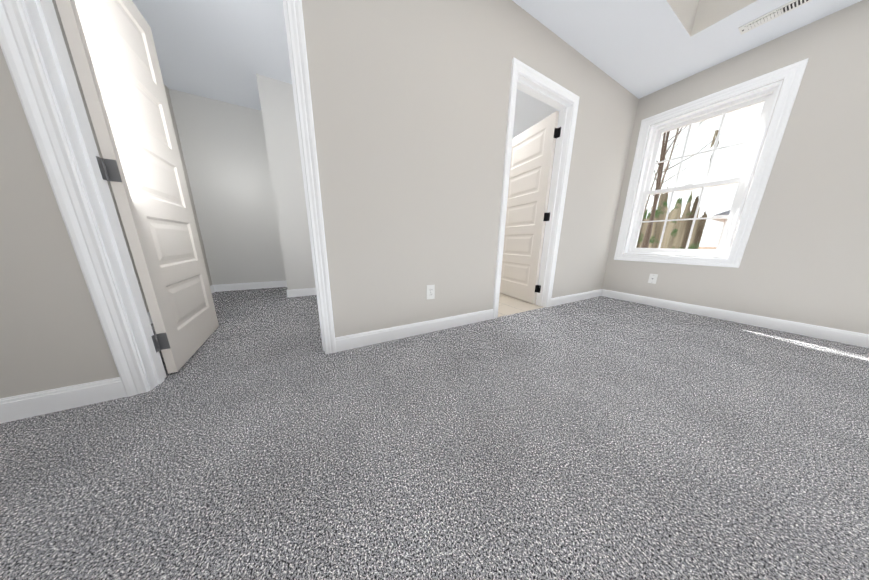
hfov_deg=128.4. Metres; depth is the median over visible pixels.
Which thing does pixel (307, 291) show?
baseboard
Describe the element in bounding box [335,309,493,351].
baseboard
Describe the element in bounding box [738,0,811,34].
ceiling vent
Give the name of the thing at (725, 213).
house
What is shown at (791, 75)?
window
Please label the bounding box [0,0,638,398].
wall
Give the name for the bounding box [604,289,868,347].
baseboard
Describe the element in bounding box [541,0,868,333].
wall
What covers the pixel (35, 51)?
door frame
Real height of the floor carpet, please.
0.100 m
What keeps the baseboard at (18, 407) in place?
attached to the wall at (410, 102)
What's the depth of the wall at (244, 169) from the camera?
2.77 m
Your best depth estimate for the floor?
2.49 m
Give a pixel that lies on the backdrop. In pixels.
(678, 236)
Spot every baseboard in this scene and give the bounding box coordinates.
[0,377,126,423]
[147,285,215,323]
[214,281,286,291]
[286,288,315,297]
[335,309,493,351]
[550,289,603,306]
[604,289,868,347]
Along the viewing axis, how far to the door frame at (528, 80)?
2.06 m
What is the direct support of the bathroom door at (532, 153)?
in the wall at (410, 102)
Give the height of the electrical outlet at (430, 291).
0.115 m
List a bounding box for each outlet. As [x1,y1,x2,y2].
[427,285,434,298]
[648,274,657,283]
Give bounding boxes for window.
[614,58,808,267]
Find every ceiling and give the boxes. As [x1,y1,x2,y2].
[132,0,559,137]
[512,0,861,98]
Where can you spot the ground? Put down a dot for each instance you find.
(707, 248)
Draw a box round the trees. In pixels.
[640,118,724,247]
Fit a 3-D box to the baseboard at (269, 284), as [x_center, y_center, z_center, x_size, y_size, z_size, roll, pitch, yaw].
[-2.700,-0.068,3.208,0.930,0.100,0.014,-6,15,-28]
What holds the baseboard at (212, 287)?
attached to the wall at (100, 153)
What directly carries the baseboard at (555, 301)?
attached to the wall at (410, 102)
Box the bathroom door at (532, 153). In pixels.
[500,111,558,303]
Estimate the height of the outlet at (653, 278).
0.115 m
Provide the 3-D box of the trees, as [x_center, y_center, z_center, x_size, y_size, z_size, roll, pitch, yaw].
[14.745,-11.425,19.351,22.696,16.994,17.977,-6,15,-28]
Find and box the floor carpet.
[0,287,868,579]
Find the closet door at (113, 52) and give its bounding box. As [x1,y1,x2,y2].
[55,0,218,373]
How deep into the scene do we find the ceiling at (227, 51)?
1.94 m
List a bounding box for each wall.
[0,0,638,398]
[52,0,211,311]
[168,74,315,289]
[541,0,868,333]
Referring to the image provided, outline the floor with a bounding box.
[498,293,543,316]
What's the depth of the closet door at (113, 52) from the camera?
1.12 m
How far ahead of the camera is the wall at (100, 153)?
1.76 m
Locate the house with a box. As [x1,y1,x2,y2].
[711,210,729,249]
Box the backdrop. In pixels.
[636,130,719,248]
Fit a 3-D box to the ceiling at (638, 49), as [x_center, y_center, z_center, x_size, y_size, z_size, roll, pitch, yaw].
[1.120,-2.015,-0.167,4.920,0.610,3.450,-6,15,-28]
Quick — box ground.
[698,247,715,248]
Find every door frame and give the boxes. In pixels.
[0,0,335,396]
[493,58,579,318]

